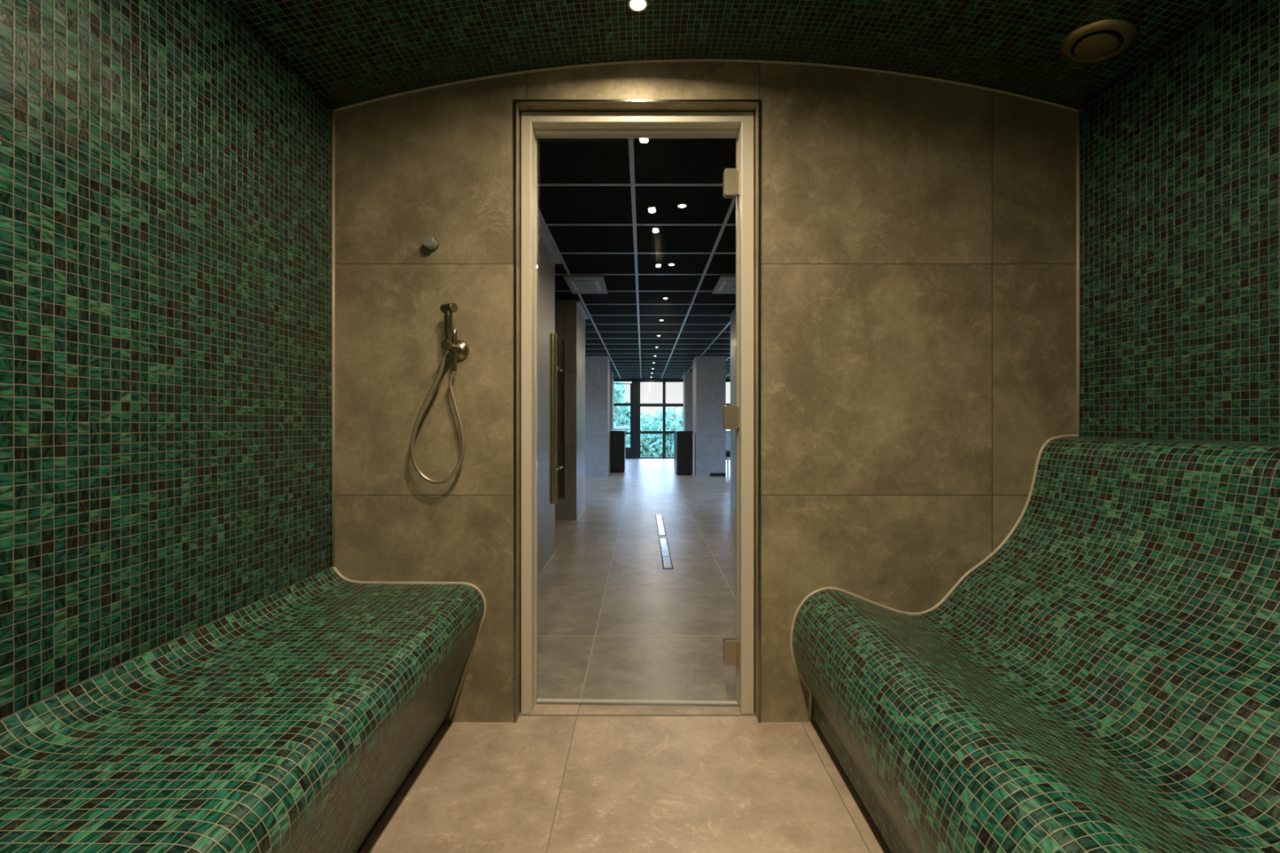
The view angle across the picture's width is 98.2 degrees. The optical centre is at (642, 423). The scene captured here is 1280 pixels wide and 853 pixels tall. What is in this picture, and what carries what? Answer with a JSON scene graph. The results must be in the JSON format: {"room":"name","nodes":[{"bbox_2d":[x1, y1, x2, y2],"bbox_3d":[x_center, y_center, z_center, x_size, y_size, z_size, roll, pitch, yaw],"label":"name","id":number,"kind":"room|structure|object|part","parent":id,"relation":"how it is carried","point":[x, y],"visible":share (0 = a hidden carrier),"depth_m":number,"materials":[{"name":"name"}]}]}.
{"room":"spa","nodes":[
{"label":"spa","id":0,"kind":"room"},
{"bbox_2d":[0,0,331,720],"bbox_3d":[-1.130,-0.121,0.480,0.120,2.300,2.860,0,0,0],"label":"wall","id":1,"kind":"structure","parent":0,"point":[166,175],"depth_m":1.20,"materials":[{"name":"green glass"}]},
{"bbox_2d":[537,233,555,575],"bbox_3d":[-0.828,-0.145,3.257,0.244,2.349,2.375,0,0,0],"label":"wall","id":2,"kind":"structure","parent":0,"point":[546,264],"depth_m":3.99,"materials":[{"name":"grey paint"}]},
{"bbox_2d":[537,551,555,577],"bbox_3d":[-0.703,1.026,3.257,0.007,0.006,2.375,0,0,0],"label":"trim","id":3,"kind":"structure","parent":2,"relation":"attached to","point":[555,551],"depth_m":4.02,"materials":[{"name":"beige plastic"}]},
{"bbox_2d":[537,213,561,263],"bbox_3d":[-0.683,-1.299,3.265,0.057,0.028,2.390,0,0,0],"label":"trim","id":4,"kind":"structure","parent":2,"relation":"attached to","point":[542,231],"depth_m":3.93,"materials":[{"name":"grey metal"}]},
{"bbox_2d":[537,138,735,378],"bbox_3d":[0.500,-1.317,9.185,9.000,0.006,14.230,0,0,0],"label":"ceiling grid","id":5,"kind":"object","parent":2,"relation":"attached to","point":[631,152],"depth_m":4.89,"materials":[{"name":"grey metal"}]},
{"bbox_2d":[555,299,585,519],"bbox_3d":[-2.354,-0.145,6.365,3.291,2.349,0.910,0,0,0],"label":"wall","id":6,"kind":"structure","parent":0,"point":[570,322],"depth_m":5.91,"materials":[{"name":"grey concrete"}]},
{"bbox_2d":[575,300,588,319],"bbox_3d":[-0.694,-1.299,6.365,0.043,0.028,0.930,0,0,0],"label":"trim","id":7,"kind":"structure","parent":6,"relation":"attached to","point":[578,302],"depth_m":6.24,"materials":[{"name":"grey metal"}]},
{"bbox_2d":[585,355,609,476],"bbox_3d":[-1.292,-0.145,11.155,1.215,2.349,0.690,0,0,0],"label":"wall","id":8,"kind":"structure","parent":0,"point":[597,367],"depth_m":10.81,"materials":[{"name":"grey concrete"}]},
{"bbox_2d":[609,370,613,430],"bbox_3d":[-1.034,-0.145,14.200,0.533,2.349,0.600,0,0,0],"label":"wall","id":9,"kind":"structure","parent":0,"point":[611,374],"depth_m":13.90,"materials":[{"name":"grey paint"}]},
{"bbox_2d":[358,458,890,852],"bbox_3d":[0.500,1.079,7.750,9.000,0.100,17.400,0,0,0],"label":"floor","id":10,"kind":"structure","parent":0,"point":[531,784],"depth_m":1.78,"materials":[{"name":"beige tile"}]},
{"bbox_2d":[0,567,484,852],"bbox_3d":[-0.806,0.761,0.480,0.523,0.536,2.855,0,0,0],"label":"tiled bench","id":11,"kind":"object","parent":10,"relation":"on","point":[292,720],"visible":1,"depth_m":1.05,"materials":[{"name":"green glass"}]},
{"bbox_2d":[609,430,625,472],"bbox_3d":[-0.563,0.592,11.927,0.362,0.875,0.654,0,0,0],"label":"base cabinet","id":12,"kind":"object","parent":10,"relation":"on","point":[617,437],"visible":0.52,"depth_m":11.60,"materials":[{"name":"black wood"}]},
{"bbox_2d":[655,515,673,568],"bbox_3d":[0.178,1.027,5.075,0.072,0.004,2.302,0,0,0],"label":"floor drain","id":13,"kind":"object","parent":10,"relation":"on","point":[664,550],"visible":1,"depth_m":4.65,"materials":[{"name":"silver metal"}]},
{"bbox_3d":[0.178,1.027,6.053,0.054,0.003,0.329,0,0,0],"label":"plate","id":14,"kind":"part","parent":13,"relation":"part of","materials":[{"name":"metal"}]},
{"bbox_3d":[0.178,1.027,5.660,0.072,0.004,1.132,0,0,0],"label":"channel frame","id":15,"kind":"part","parent":13,"relation":"part of","materials":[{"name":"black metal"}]},
{"bbox_3d":[0.178,1.027,5.480,0.054,0.003,0.754,0,0,0],"label":"plate","id":16,"kind":"part","parent":13,"relation":"part of","materials":[{"name":"metal"}]},
{"bbox_3d":[0.178,1.027,4.633,0.054,0.003,0.689,0,0,0],"label":"plate","id":17,"kind":"part","parent":13,"relation":"part of","materials":[{"name":"metal"}]},
{"bbox_3d":[0.178,1.027,4.455,0.072,0.004,1.062,0,0,0],"label":"channel frame","id":18,"kind":"part","parent":13,"relation":"part of","materials":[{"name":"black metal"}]},
{"bbox_3d":[0.178,1.027,4.095,0.054,0.003,0.324,0,0,0],"label":"plate","id":19,"kind":"part","parent":13,"relation":"part of","materials":[{"name":"metal"}]},
{"bbox_2d":[673,430,693,475],"bbox_3d":[0.831,0.589,11.527,0.317,0.880,1.054,0,0,0],"label":"base cabinet","id":20,"kind":"object","parent":10,"relation":"on","point":[682,438],"visible":1,"depth_m":11.00,"materials":[{"name":"black wood"}]},
{"bbox_3d":[0.831,0.585,11.008,0.301,0.819,0.017,0,0,0],"label":"door","id":21,"kind":"part","parent":20,"relation":"part of","materials":[{"name":"black wood"}]},
{"bbox_2d":[692,432,694,475],"bbox_3d":[1.007,0.609,11.050,0.034,0.840,0.220,0,0,0],"label":"board","id":22,"kind":"object","parent":10,"relation":"on","point":[693,433],"visible":0.92,"depth_m":10.94,"materials":[{"name":"plastic"}]},
{"bbox_2d":[725,431,730,475],"bbox_3d":[1.920,0.604,11.315,0.520,0.850,0.630,0,0,0],"label":"lounge chair","id":23,"kind":"object","parent":10,"relation":"on","point":[727,433],"visible":0.22,"depth_m":11.56,"materials":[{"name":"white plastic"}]},
{"bbox_3d":[1.690,0.874,11.030,0.032,0.310,0.030,0,0,0],"label":"leg","id":24,"kind":"part","parent":23,"relation":"part of","materials":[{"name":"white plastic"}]},
{"bbox_2d":[725,450,730,457],"bbox_3d":[1.920,0.614,11.290,0.480,0.110,0.540,0,0,0],"label":"cushion","id":25,"kind":"object","parent":23,"relation":"on","point":[727,452],"depth_m":11.03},
{"bbox_3d":[1.920,0.424,11.595,0.520,0.490,0.070,0,0,0],"label":"backrest","id":26,"kind":"part","parent":23,"relation":"part of","materials":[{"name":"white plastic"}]},
{"bbox_2d":[791,435,1279,852],"bbox_3d":[1.006,0.536,0.480,0.987,0.986,2.855,0,0,0],"label":"lounger","id":27,"kind":"object","parent":10,"relation":"on","point":[1107,680],"visible":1,"depth_m":1.24,"materials":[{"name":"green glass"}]},
{"bbox_3d":[1.041,0.965,0.480,0.917,0.081,2.855,0,0,0],"label":"panel","id":28,"kind":"part","parent":27,"relation":"part of","materials":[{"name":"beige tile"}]},
{"bbox_2d":[625,448,631,458],"bbox_3d":[-2.163,0.889,16.320,3.674,0.280,0.080,0,0,0],"label":"wall","id":29,"kind":"structure","parent":0,"point":[628,451],"depth_m":16.28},
{"bbox_2d":[613,383,631,448],"bbox_3d":[-2.163,-0.217,16.300,3.674,1.931,0.062,0,0,0],"label":"window","id":30,"kind":"structure","parent":29,"relation":"in","point":[630,403],"depth_m":16.27,"materials":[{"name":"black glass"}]},
{"bbox_2d":[631,377,638,458],"bbox_3d":[-0.225,-0.145,16.270,0.202,2.349,0.180,0,0,0],"label":"wall","id":31,"kind":"structure","parent":0,"point":[634,380],"depth_m":16.18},
{"bbox_2d":[537,138,735,378],"bbox_3d":[0.500,-1.360,9.260,9.000,0.080,14.380,0,0,0],"label":"ceiling","id":32,"kind":"structure","parent":0,"point":[560,161],"depth_m":3.92,"materials":[{"name":"black paint"}]},
{"bbox_2d":[563,275,607,293],"bbox_3d":[-0.528,-1.301,5.215,0.352,0.026,0.630,0,0,0],"label":"air cassette","id":33,"kind":"object","parent":32,"relation":"attached to","point":[577,284],"visible":1,"depth_m":5.14,"materials":[{"name":"white plastic"}]},
{"bbox_3d":[-0.530,-1.292,5.220,0.158,0.005,0.400,0,0,0],"label":"grille plate","id":34,"kind":"part","parent":33,"relation":"part of","materials":[{"name":"white plastic"}]},
{"bbox_2d":[667,262,675,266],"bbox_3d":[0.236,-1.315,4.580,0.066,0.018,0.066,0,0,0],"label":"recessed light","id":35,"kind":"object","parent":32,"relation":"in","point":[668,264],"visible":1,"depth_m":4.56,"materials":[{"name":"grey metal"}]},
{"bbox_2d":[676,202,687,208],"bbox_3d":[0.236,-1.315,3.345,0.066,0.018,0.066,0,0,0],"label":"recessed light","id":36,"kind":"object","parent":32,"relation":"in","point":[682,205],"visible":1,"depth_m":3.33,"materials":[{"name":"grey metal"}]},
{"bbox_2d":[711,275,735,293],"bbox_3d":[0.861,-1.301,5.215,0.350,0.026,0.630,0,0,0],"label":"air cassette","id":37,"kind":"object","parent":32,"relation":"attached to","point":[726,284],"visible":0.62,"depth_m":5.19,"materials":[{"name":"white plastic"}]},
{"bbox_3d":[0.859,-1.292,5.220,0.158,0.005,0.400,0,0,0],"label":"grille plate","id":38,"kind":"part","parent":37,"relation":"part of","materials":[{"name":"white plastic"}]},
{"bbox_2d":[613,378,730,382],"bbox_3d":[0.500,-1.380,16.365,9.000,0.282,0.170,0,0,0],"label":"wall","id":39,"kind":"structure","parent":0,"point":[615,380],"depth_m":16.28,"materials":[{"name":"grey paint"}]},
{"bbox_2d":[638,381,730,458],"bbox_3d":[2.438,-0.105,16.300,5.124,2.268,0.062,0,0,0],"label":"window","id":40,"kind":"structure","parent":39,"relation":"in","point":[664,404],"depth_m":16.27,"materials":[{"name":"black metal"}]},
{"bbox_2d":[683,372,692,431],"bbox_3d":[1.307,-0.145,14.400,0.486,2.349,0.600,0,0,0],"label":"wall","id":41,"kind":"structure","parent":0,"point":[687,376],"depth_m":14.10,"materials":[{"name":"grey paint"}]},
{"bbox_2d":[334,62,1076,722],"bbox_3d":[0.500,-0.246,1.990,9.000,2.550,0.160,0,0,0],"label":"wall","id":42,"kind":"structure","parent":0,"point":[918,236],"depth_m":1.91,"materials":[{"name":"beige tile"}]},
{"bbox_2d":[331,110,334,567],"bbox_3d":[-1.067,-0.292,1.909,0.012,1.570,0.011,0,0,0],"label":"trim","id":43,"kind":"structure","parent":42,"relation":"attached to","point":[332,111],"depth_m":1.90,"materials":[{"name":"beige plastic"}]},
{"bbox_2d":[332,566,486,717],"bbox_3d":[-0.805,0.750,1.909,0.533,0.521,0.012,0,0,0],"label":"trim","id":44,"kind":"structure","parent":42,"relation":"attached to","point":[335,570],"depth_m":1.90,"materials":[{"name":"beige metal"}]},
{"bbox_2d":[422,235,439,251],"bbox_3d":[-0.726,-0.616,1.889,0.047,0.047,0.042,0,0,0],"label":"wall hook","id":45,"kind":"object","parent":42,"relation":"attached to","point":[432,244],"visible":1,"depth_m":1.87,"materials":[{"name":"silver metal"}]},
{"bbox_2d":[409,302,469,484],"bbox_3d":[-0.688,-0.098,1.858,0.181,0.601,0.104,0,0,0],"label":"shower","id":46,"kind":"object","parent":42,"relation":"attached to","point":[457,349],"visible":1,"depth_m":1.85,"materials":[{"name":"grey metal"}]},
{"bbox_3d":[-0.645,-0.308,1.836,0.027,0.135,0.027,0,0,0],"label":"handle","id":47,"kind":"part","parent":46,"relation":"part of","materials":[{"name":"grey metal"}]},
{"bbox_3d":[-0.640,-0.255,1.851,0.033,0.036,0.087,0,0,7],"label":"bracket arm","id":48,"kind":"part","parent":46,"relation":"part of","materials":[{"name":"grey metal"}]},
{"bbox_2d":[513,99,760,722],"bbox_3d":[-0.019,-0.043,1.910,0.851,2.144,0.008,0,0,0],"label":"trim","id":49,"kind":"structure","parent":42,"relation":"attached to","point":[515,101],"depth_m":1.91,"materials":[{"name":"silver metal"}]},
{"bbox_2d":[520,111,754,714],"bbox_3d":[-0.019,-0.037,2.028,0.824,2.127,0.168,0,0,0],"label":"door","id":50,"kind":"structure","parent":42,"relation":"in","point":[739,181],"depth_m":1.96,"materials":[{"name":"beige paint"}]},
{"bbox_2d":[519,703,755,715],"bbox_3d":[-0.019,1.028,1.992,0.833,0.003,0.077,0,0,0],"label":"threshold","id":51,"kind":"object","parent":42,"relation":"attached to","point":[539,709],"depth_m":1.99,"materials":[{"name":"beige tile"}]},
{"bbox_2d":[332,58,1079,111],"bbox_3d":[0.216,-1.165,1.909,2.575,0.185,0.010,0,0,0],"label":"trim","id":52,"kind":"structure","parent":42,"relation":"attached to","point":[688,60],"depth_m":1.91,"materials":[{"name":"beige plastic"}]},
{"bbox_2d":[790,434,1078,719],"bbox_3d":[1.003,0.526,1.909,0.993,0.976,0.012,0,0,0],"label":"trim","id":53,"kind":"structure","parent":42,"relation":"attached to","point":[1044,445],"depth_m":1.91,"materials":[{"name":"beige plastic"}]},
{"bbox_2d":[1076,110,1079,435],"bbox_3d":[1.499,-0.517,1.909,0.012,1.120,0.011,0,0,0],"label":"trim","id":54,"kind":"structure","parent":42,"relation":"attached to","point":[1078,111],"depth_m":1.90,"materials":[{"name":"beige plastic"}]},
{"bbox_2d":[692,355,725,476],"bbox_3d":[1.326,-0.145,11.205,0.576,2.349,0.790,0,0,0],"label":"wall","id":55,"kind":"structure","parent":0,"point":[708,372],"depth_m":10.81,"materials":[{"name":"grey concrete"}]},
{"bbox_2d":[710,472,725,476],"bbox_3d":[1.462,0.997,10.804,0.304,0.065,0.012,0,0,0],"label":"baseboard","id":56,"kind":"structure","parent":55,"relation":"attached to","point":[712,474],"depth_m":10.80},
{"bbox_2d":[222,0,1233,110],"bbox_3d":[0.216,-1.254,0.480,2.572,0.354,2.860,0,0,0],"label":"ceiling","id":57,"kind":"structure","parent":0,"point":[347,52],"depth_m":1.71,"materials":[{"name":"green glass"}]},
{"bbox_2d":[626,0,648,12],"bbox_3d":[-0.015,-1.240,1.637,0.064,0.018,0.064,0,0,0],"label":"recessed light","id":58,"kind":"object","parent":57,"relation":"in","point":[637,6],"visible":1,"depth_m":1.64,"materials":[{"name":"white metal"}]},
{"bbox_2d":[1059,18,1137,65],"bbox_3d":[1.336,-1.118,1.629,0.178,0.054,0.182,0,0,0],"label":"ceiling vent","id":59,"kind":"object","parent":57,"relation":"in","point":[1102,41],"visible":1,"depth_m":1.61,"materials":[{"name":"brown metal"}]},
{"bbox_2d":[730,307,735,513],"bbox_3d":[1.176,-0.145,4.373,0.248,2.349,4.606,0,0,0],"label":"wall","id":60,"kind":"structure","parent":0,"point":[733,313],"depth_m":6.44,"materials":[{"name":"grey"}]},
{"bbox_2d":[1080,0,1279,441],"bbox_3d":[1.562,-0.121,0.480,0.120,2.300,2.860,0,0,0],"label":"wall","id":61,"kind":"structure","parent":0,"point":[1180,158],"depth_m":1.53,"materials":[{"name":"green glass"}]},
{"bbox_3d":[-2.175,1.099,17.105,3.650,0.100,1.290,0,0,0],"label":"floor","id":62,"kind":"structure","parent":0,"visible":0},
{"bbox_2d":[613,426,630,430],"bbox_3d":[-2.180,0.569,17.610,3.640,0.960,0.080,0,0,0],"label":"balcony railing","id":63,"kind":"object","parent":62,"relation":"on","point":[615,427],"visible":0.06,"depth_m":17.57,"materials":[{"name":"white plastic"}]},
{"bbox_3d":[-2.180,0.129,17.610,3.640,0.080,0.080,0,0,0],"label":"handrail","id":64,"kind":"part","parent":63,"relation":"part of","materials":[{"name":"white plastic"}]},
{"label":"outside","id":65,"kind":"structure","parent":0,"visible":0},
{"bbox_3d":[2.500,6.079,53.300,85.000,0.100,73.400,0,0,0],"label":"ground","id":66,"kind":"structure","parent":65,"visible":0},
{"bbox_2d":[613,382,630,439],"bbox_3d":[-1.966,1.875,20.637,3.187,8.322,3.305,0,0,0],"label":"tree","id":67,"kind":"object","parent":66,"relation":"on","point":[618,398],"visible":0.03,"depth_m":20.21,"materials":[{"name":"green plant"}]},
{"bbox_2d":[613,405,657,444],"bbox_3d":[-0.864,2.467,29.201,2.968,7.141,2.723,0,0,21],"label":"tree","id":68,"kind":"object","parent":66,"relation":"on","point":[628,413],"visible":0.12,"depth_m":28.54,"materials":[{"name":"green plant"}]},
{"bbox_2d":[625,413,680,457],"bbox_3d":[0.656,2.769,24.734,3.060,6.539,2.893,0,0,31],"label":"tree","id":69,"kind":"object","parent":66,"relation":"on","point":[651,446],"visible":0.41,"depth_m":23.88,"materials":[{"name":"green plant"}]},
{"bbox_2d":[648,406,681,436],"bbox_3d":[1.149,2.417,34.263,3.941,7.240,3.709,0,0,43],"label":"tree","id":70,"kind":"object","parent":66,"relation":"on","point":[671,415],"visible":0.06,"depth_m":33.13,"materials":[{"name":"green plant"}]},
{"bbox_2d":[672,406,683,430],"bbox_3d":[2.753,2.390,29.442,2.964,7.295,2.937,0,0,19],"label":"tree","id":71,"kind":"object","parent":66,"relation":"on","point":[680,420],"visible":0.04,"depth_m":29.20,"materials":[{"name":"green plant"}]}
]}

